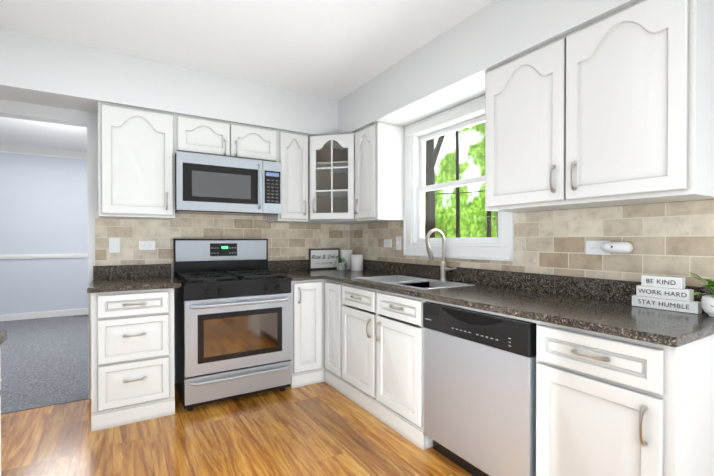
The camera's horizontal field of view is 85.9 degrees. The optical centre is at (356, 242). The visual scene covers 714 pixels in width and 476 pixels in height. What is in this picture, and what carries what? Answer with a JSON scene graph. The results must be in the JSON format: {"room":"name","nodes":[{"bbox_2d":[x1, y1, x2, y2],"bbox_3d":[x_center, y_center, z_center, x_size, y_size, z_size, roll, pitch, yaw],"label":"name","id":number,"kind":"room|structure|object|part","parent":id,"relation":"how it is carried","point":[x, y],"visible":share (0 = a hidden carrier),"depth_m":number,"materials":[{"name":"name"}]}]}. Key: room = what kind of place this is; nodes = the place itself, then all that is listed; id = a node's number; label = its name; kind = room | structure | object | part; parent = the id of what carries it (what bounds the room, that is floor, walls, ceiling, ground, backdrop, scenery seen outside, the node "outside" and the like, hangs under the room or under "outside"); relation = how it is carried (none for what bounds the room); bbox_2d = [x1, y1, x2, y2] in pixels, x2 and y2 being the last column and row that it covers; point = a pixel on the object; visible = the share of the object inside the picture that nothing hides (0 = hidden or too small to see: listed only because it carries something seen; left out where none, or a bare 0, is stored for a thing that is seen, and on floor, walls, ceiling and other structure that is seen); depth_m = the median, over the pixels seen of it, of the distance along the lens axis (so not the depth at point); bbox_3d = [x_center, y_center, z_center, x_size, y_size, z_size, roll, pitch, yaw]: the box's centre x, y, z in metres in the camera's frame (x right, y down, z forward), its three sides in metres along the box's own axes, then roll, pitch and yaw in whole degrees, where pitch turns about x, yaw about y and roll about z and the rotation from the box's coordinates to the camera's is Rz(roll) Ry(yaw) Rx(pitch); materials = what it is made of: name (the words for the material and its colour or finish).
{"room":"kitchen","nodes":[
{"label":"kitchen","id":0,"kind":"room"},
{"bbox_2d":[0,117,86,151],"bbox_3d":[-4.152,-1.507,4.078,7.240,0.100,4.190,0,1,-32],"label":"ceiling","id":1,"kind":"structure","parent":0,"point":[14,131],"depth_m":5.18,"materials":[{"name":"white paint"}]},
{"bbox_2d":[0,314,87,413],"bbox_3d":[-4.121,1.206,4.048,7.000,0.054,4.070,0,1,-32],"label":"floor","id":2,"kind":"structure","parent":0,"point":[43,362],"depth_m":3.79,"materials":[{"name":"grey carpet"}]},
{"bbox_2d":[0,152,87,314],"bbox_3d":[-5.218,-0.150,5.822,7.240,2.640,0.120,0,1,-32],"label":"wall","id":3,"kind":"structure","parent":0,"point":[43,205],"depth_m":5.94,"materials":[{"name":"white paint"}]},
{"bbox_2d":[0,143,87,320],"bbox_3d":[-5.168,-0.152,5.741,7.000,2.635,0.070,0,1,-32],"label":"trim","id":4,"kind":"structure","parent":3,"relation":"attached to","point":[34,150],"depth_m":5.94,"materials":[{"name":"white"}]},
{"bbox_2d":[0,99,318,386],"bbox_3d":[-1.413,-0.131,3.384,3.310,2.640,0.120,0,1,-32],"label":"wall","id":5,"kind":"structure","parent":0,"point":[33,112],"depth_m":2.92,"materials":[{"name":"white paint"}]},
{"bbox_2d":[88,387,90,399],"bbox_3d":[-2.351,1.149,2.738,0.785,0.090,0.014,0,1,-32],"label":"baseboard","id":6,"kind":"structure","parent":5,"relation":"attached to","point":[89,392],"depth_m":2.92,"materials":[{"name":"white wood"}]},
{"bbox_2d":[98,102,174,219],"bbox_3d":[-1.678,-0.594,2.934,0.490,0.804,0.359,0,1,-32],"label":"upper cabinet","id":7,"kind":"object","parent":5,"relation":"attached to","point":[136,163],"visible":1,"depth_m":2.81,"materials":[{"name":"white paint"}]},
{"bbox_3d":[-1.436,-0.317,2.896,0.017,0.135,0.035,0,1,-32],"label":"handle","id":8,"kind":"part","parent":7,"relation":"part of","materials":[{"name":"silver metal"}]},
{"bbox_2d":[95,213,350,276],"bbox_3d":[-1.051,0.038,3.532,2.250,0.578,0.008,0,1,-32],"label":"tile backsplash","id":9,"kind":"structure","parent":5,"relation":"attached to","point":[286,241],"depth_m":3.36,"materials":[{"name":"tile"}]},
{"bbox_2d":[109,237,119,252],"bbox_3d":[-1.896,0.017,2.997,0.072,0.118,0.016,0,1,-32],"label":"switch plate","id":10,"kind":"object","parent":9,"relation":"attached to","point":[114,245],"visible":1,"depth_m":3.00,"materials":[{"name":"white plastic"}]},
{"bbox_2d":[139,241,154,249],"bbox_3d":[-1.707,0.021,3.119,0.118,0.072,0.008,0,1,-32],"label":"outlet","id":11,"kind":"object","parent":9,"relation":"attached to","point":[146,245],"visible":1,"depth_m":3.12,"materials":[{"name":"white plastic"}]},
{"bbox_2d":[175,114,277,161],"bbox_3d":[-1.117,-0.847,3.277,0.827,0.303,0.359,0,1,-32],"label":"upper cabinet","id":12,"kind":"object","parent":5,"relation":"attached to","point":[198,135],"visible":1,"depth_m":3.13,"materials":[{"name":"white paint"}]},
{"bbox_3d":[-1.033,-0.780,3.140,0.107,0.135,0.035,0,1,-32],"label":"handle","id":13,"kind":"part","parent":12,"relation":"part of","materials":[{"name":"silver metal"}]},
{"bbox_2d":[175,151,281,215],"bbox_3d":[-1.091,-0.468,3.238,0.823,0.444,0.454,0,1,-32],"label":"over-the-range microwave","id":14,"kind":"object","parent":5,"relation":"attached to","point":[212,184],"visible":0.96,"depth_m":3.07,"materials":[{"name":"silver metal"}]},
{"bbox_3d":[-0.805,-0.470,3.180,0.025,0.382,0.056,0,1,-32],"label":"handle","id":15,"kind":"part","parent":14,"relation":"part of","materials":[{"name":"silver metal"}]},
{"bbox_2d":[267,130,308,222],"bbox_3d":[-0.639,-0.599,3.573,0.295,0.804,0.359,0,1,-32],"label":"upper cabinet","id":16,"kind":"object","parent":5,"relation":"attached to","point":[293,153],"visible":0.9,"depth_m":3.45,"materials":[{"name":"white paint"}]},
{"bbox_2d":[300,132,375,223],"bbox_3d":[-0.176,-0.600,3.705,0.621,0.804,0.621,0,1,-32],"label":"upper cabinet","id":17,"kind":"object","parent":5,"relation":"attached to","point":[331,169],"visible":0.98,"depth_m":3.52,"materials":[{"name":"white paint"}]},
{"label":"glass","id":18,"kind":"part","parent":17,"relation":"part of","materials":[{"name":"clear glass"}]},
{"bbox_3d":[-0.225,-0.598,3.497,0.444,0.804,0.038,0,0,13],"label":"door","id":19,"kind":"part","parent":17,"relation":"part of","materials":[{"name":"white paint"}]},
{"bbox_2d":[0,28,335,134],"bbox_3d":[-1.293,-1.177,3.182,3.070,0.355,0.334,0,1,-32],"label":"wall","id":20,"kind":"structure","parent":0,"point":[34,69],"depth_m":2.81,"materials":[{"name":"white paint"}]},
{"bbox_2d":[1,382,472,475],"bbox_3d":[-0.020,1.231,1.128,3.070,0.050,5.200,0,1,-32],"label":"floor","id":21,"kind":"structure","parent":0,"point":[322,429],"depth_m":2.30,"materials":[{"name":"laminate"}]},
{"bbox_2d":[0,367,1,475],"bbox_3d":[-1.257,0.768,0.837,0.656,0.880,0.707,0,1,-32],"label":"base cabinet","id":22,"kind":"object","parent":21,"relation":"on","point":[0,422],"visible":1,"depth_m":1.26,"materials":[{"name":"white paint"}]},
{"bbox_2d":[0,330,6,344],"bbox_3d":[-1.262,0.259,0.823,0.638,0.134,0.693,0,1,-32],"label":"countertop","id":23,"kind":"structure","parent":22,"relation":"on","point":[3,335],"depth_m":1.25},
{"bbox_2d":[91,288,174,431],"bbox_3d":[-1.628,0.753,2.796,0.480,0.880,0.664,0,1,-32],"label":"base cabinet","id":24,"kind":"object","parent":21,"relation":"on","point":[132,360],"visible":1,"depth_m":2.54,"materials":[{"name":"white paint"}]},
{"bbox_2d":[87,264,180,292],"bbox_3d":[-1.622,0.244,2.807,0.539,0.134,0.647,0,1,-32],"label":"countertop","id":25,"kind":"structure","parent":24,"relation":"on","point":[111,278],"depth_m":2.93,"materials":[{"name":"brown stone"}]},
{"bbox_3d":[-1.464,0.655,2.528,0.135,0.517,0.035,0,1,-32],"label":"handle","id":26,"kind":"part","parent":24,"relation":"part of","materials":[{"name":"silver metal"}]},
{"bbox_2d":[173,239,291,410],"bbox_3d":[-1.009,0.579,3.102,0.790,1.224,0.728,0,1,-32],"label":"range","id":27,"kind":"object","parent":21,"relation":"on","point":[232,318],"visible":0.98,"depth_m":2.88,"materials":[{"name":"silver metal"}]},
{"bbox_3d":[-0.840,0.710,2.827,0.726,0.566,0.081,0,1,-32],"label":"handle","id":28,"kind":"part","parent":27,"relation":"part of","materials":[{"name":"silver metal"}]},
{"bbox_3d":[-0.831,0.351,2.855,0.575,0.054,0.036,0,1,-32],"label":"knob","id":29,"kind":"part","parent":27,"relation":"part of","materials":[{"name":"black ceramic"}]},
{"bbox_2d":[290,279,325,388],"bbox_3d":[-0.295,0.747,3.616,0.918,0.880,0.664,0,1,-32],"label":"base cabinet","id":30,"kind":"object","parent":21,"relation":"on","point":[308,336],"visible":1,"depth_m":3.20,"materials":[{"name":"white paint"}]},
{"bbox_2d":[325,280,342,392],"bbox_3d":[0.062,0.749,3.320,0.630,0.880,0.290,0,1,-32],"label":"base cabinet","id":31,"kind":"object","parent":21,"relation":"on","point":[333,333],"visible":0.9,"depth_m":3.13,"materials":[{"name":"white paint"}]},
{"bbox_2d":[341,283,432,449],"bbox_3d":[0.376,0.753,2.776,0.664,0.880,0.964,0,1,-32],"label":"base cabinet","id":32,"kind":"object","parent":21,"relation":"on","point":[383,356],"visible":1,"depth_m":2.52,"materials":[{"name":"white paint"}]},
{"bbox_3d":[0.108,0.529,2.609,0.035,0.266,0.620,0,1,-32],"label":"handle","id":33,"kind":"part","parent":32,"relation":"part of","materials":[{"name":"silver metal"}]},
{"bbox_2d":[423,302,535,475],"bbox_3d":[0.805,0.769,2.060,0.604,0.859,0.666,0,1,-32],"label":"dishwasher","id":34,"kind":"object","parent":21,"relation":"on","point":[479,393],"visible":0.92,"depth_m":1.84,"materials":[{"name":"silver metal"}]},
{"bbox_2d":[425,299,713,475],"bbox_3d":[0.937,0.760,1.863,0.664,0.880,1.176,0,1,-32],"label":"base cabinet","id":35,"kind":"object","parent":21,"relation":"on","point":[609,405],"visible":1,"depth_m":1.35,"materials":[{"name":"white paint"}]},
{"bbox_2d":[268,259,713,347],"bbox_3d":[0.335,0.246,2.585,0.931,0.134,3.074,0,1,-32],"label":"countertop","id":36,"kind":"structure","parent":35,"relation":"on","point":[603,306],"depth_m":1.94,"materials":[{"name":"brown stone"}]},
{"bbox_2d":[309,248,339,269],"bbox_3d":[-0.332,0.163,3.934,0.345,0.210,0.018,0,1,-32],"label":"coffee sign","id":37,"kind":"object","parent":36,"relation":"on","point":[322,258],"visible":0.98,"depth_m":3.92,"materials":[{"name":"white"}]},
{"bbox_2d":[334,258,346,270],"bbox_3d":[-0.153,0.206,3.785,0.144,0.128,0.107,0,1,-32],"label":"trailing plant","id":38,"kind":"object","parent":36,"relation":"on","point":[340,266],"visible":1,"depth_m":3.76,"materials":[{"name":"green plant"}]},
{"bbox_2d":[341,250,352,268],"bbox_3d":[-0.106,0.170,3.966,0.120,0.198,0.120,0,1,-32],"label":"decorative canister","id":39,"kind":"object","parent":36,"relation":"on","point":[346,255],"visible":0.81,"depth_m":3.91,"materials":[{"name":"white ceramic"}]},
{"bbox_2d":[351,254,362,270],"bbox_3d":[0.001,0.192,3.774,0.126,0.158,0.126,0,1,-32],"label":"decorative canister","id":40,"kind":"object","parent":36,"relation":"on","point":[356,262],"visible":1,"depth_m":3.72,"materials":[{"name":"white ceramic"}]},
{"bbox_2d":[355,275,472,289],"bbox_3d":[0.379,0.379,2.775,0.444,0.207,0.824,0,1,-32],"label":"double-bowl sink","id":41,"kind":"object","parent":36,"relation":"in","point":[414,282],"visible":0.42,"depth_m":2.81,"materials":[{"name":"silver metal"}]},
{"bbox_2d":[425,229,455,280],"bbox_3d":[0.606,0.087,2.768,0.206,0.383,0.156,0,1,-32],"label":"pull-down faucet","id":42,"kind":"object","parent":36,"relation":"on","point":[445,269],"visible":1,"depth_m":2.82,"materials":[{"name":"silver metal"}]},
{"bbox_2d":[632,275,701,313],"bbox_3d":[1.329,0.216,1.656,0.044,0.142,0.236,0,1,-32],"label":"blocks","id":43,"kind":"object","parent":36,"relation":"on","point":[669,293],"visible":1,"depth_m":1.64,"materials":[{"name":"white wood"}]},
{"bbox_2d":[689,272,713,316],"bbox_3d":[1.375,0.203,1.470,0.166,0.171,0.181,0,1,-32],"label":"pot","id":44,"kind":"object","parent":36,"relation":"on","point":[707,303],"visible":1,"depth_m":1.49,"materials":[{"name":"white ceramic"}]},
{"bbox_3d":[0.877,0.538,1.359,0.035,0.266,0.250,0,1,-32],"label":"handle","id":45,"kind":"part","parent":35,"relation":"part of","materials":[{"name":"silver metal"}]},
{"bbox_2d":[0,0,493,100],"bbox_3d":[0.012,-1.439,1.056,3.310,0.200,5.320,0,1,-32],"label":"ceiling","id":46,"kind":"structure","parent":0,"point":[336,50],"depth_m":2.45,"materials":[{"name":"white paint"}]},
{"bbox_2d":[336,0,638,132],"bbox_3d":[0.671,-1.173,2.596,0.334,0.355,2.670,0,1,-32],"label":"wall","id":47,"kind":"structure","parent":0,"point":[447,69],"depth_m":2.38,"materials":[{"name":"white paint"}]},
{"bbox_2d":[361,199,713,286],"bbox_3d":[1.371,-0.073,1.902,0.120,2.545,5.320,0,1,-32],"label":"wall","id":48,"kind":"structure","parent":0,"point":[568,209],"depth_m":2.04,"materials":[{"name":"white paint"}]},
{"bbox_2d":[354,121,405,221],"bbox_3d":[0.189,-0.597,3.361,0.359,0.804,0.345,0,1,-32],"label":"upper cabinet","id":49,"kind":"object","parent":48,"relation":"attached to","point":[379,169],"visible":0.98,"depth_m":3.23,"materials":[{"name":"white paint"}]},
{"bbox_2d":[403,95,513,261],"bbox_3d":[0.745,-0.440,2.888,0.150,1.105,1.080,0,1,-32],"label":"window","id":50,"kind":"structure","parent":48,"relation":"in","point":[418,134],"depth_m":2.96,"materials":[{"name":"white wood"}]},
{"bbox_3d":[0.756,-0.448,2.895,0.055,0.900,0.860,0,1,-32],"label":"sash frame","id":51,"kind":"part","parent":50,"relation":"part of","materials":[{"name":"white wood"}]},
{"bbox_2d":[351,200,713,286],"bbox_3d":[0.714,-0.007,2.849,0.007,0.365,3.020,0,1,-32],"label":"tile backsplash","id":52,"kind":"structure","parent":48,"relation":"attached to","point":[674,239],"depth_m":1.96,"materials":[{"name":"tile"}]},
{"bbox_2d":[384,239,391,246],"bbox_3d":[0.282,0.002,3.534,0.008,0.072,0.118,0,1,-32],"label":"electrical outlet plate","id":53,"kind":"object","parent":52,"relation":"attached to","point":[387,242],"visible":1,"depth_m":3.53,"materials":[{"name":"white plastic"}]},
{"bbox_2d":[396,237,400,249],"bbox_3d":[0.363,0.004,3.394,0.016,0.118,0.072,0,1,-32],"label":"switch plate","id":54,"kind":"object","parent":52,"relation":"attached to","point":[398,243],"visible":1,"depth_m":3.39,"materials":[{"name":"white plastic"}]},
{"bbox_2d":[586,241,632,254],"bbox_3d":[1.246,0.025,1.916,0.060,0.072,0.226,0,1,-32],"label":"outlet","id":55,"kind":"object","parent":52,"relation":"attached to","point":[622,247],"depth_m":1.90,"materials":[{"name":"white plastic"}]},
{"bbox_3d":[1.240,0.024,1.976,0.008,0.072,0.118,0,1,-32],"label":"electrical outlet plate","id":56,"kind":"part","parent":55,"relation":"part of","materials":[{"name":"white plastic"}]},
{"bbox_2d":[485,0,713,212],"bbox_3d":[1.100,-0.586,1.880,0.359,0.804,0.956,0,1,-32],"label":"upper cabinet","id":57,"kind":"object","parent":48,"relation":"attached to","point":[616,108],"visible":1,"depth_m":1.64,"materials":[{"name":"white paint"}]},
{"bbox_3d":[0.962,-0.308,1.797,0.035,0.135,0.117,0,1,-32],"label":"handle","id":58,"kind":"part","parent":57,"relation":"part of","materials":[{"name":"silver metal"}]},
{"label":"outside","id":59,"kind":"structure","parent":0,"visible":0},
{"bbox_2d":[425,131,487,237],"bbox_3d":[1.714,-1.342,7.163,0.266,7.009,1.757,0,0,-23],"label":"trunk","id":60,"kind":"object","parent":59,"point":[430,212],"depth_m":7.67,"materials":[{"name":"brown plant"}]},
{"bbox_2d":[435,190,484,194],"bbox_3d":[3.303,-1.365,9.137,0.024,0.201,7.001,0,1,-32],"label":"wire","id":61,"kind":"object","parent":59,"point":[462,192],"depth_m":9.98,"materials":[{"name":"black rubber"}]},
{"bbox_2d":[425,122,496,237],"bbox_3d":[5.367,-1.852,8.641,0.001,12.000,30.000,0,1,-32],"label":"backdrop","id":62,"kind":"structure","parent":59,"point":[472,209],"depth_m":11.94,"materials":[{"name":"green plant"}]},
{"bbox_2d":[488,211,490,236],"bbox_3d":[2.564,-0.843,7.530,0.130,6.002,0.224,0,0,-26],"label":"trunk","id":63,"kind":"object","parent":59,"point":[489,215],"depth_m":7.48,"materials":[{"name":"brown plant"}]}
]}

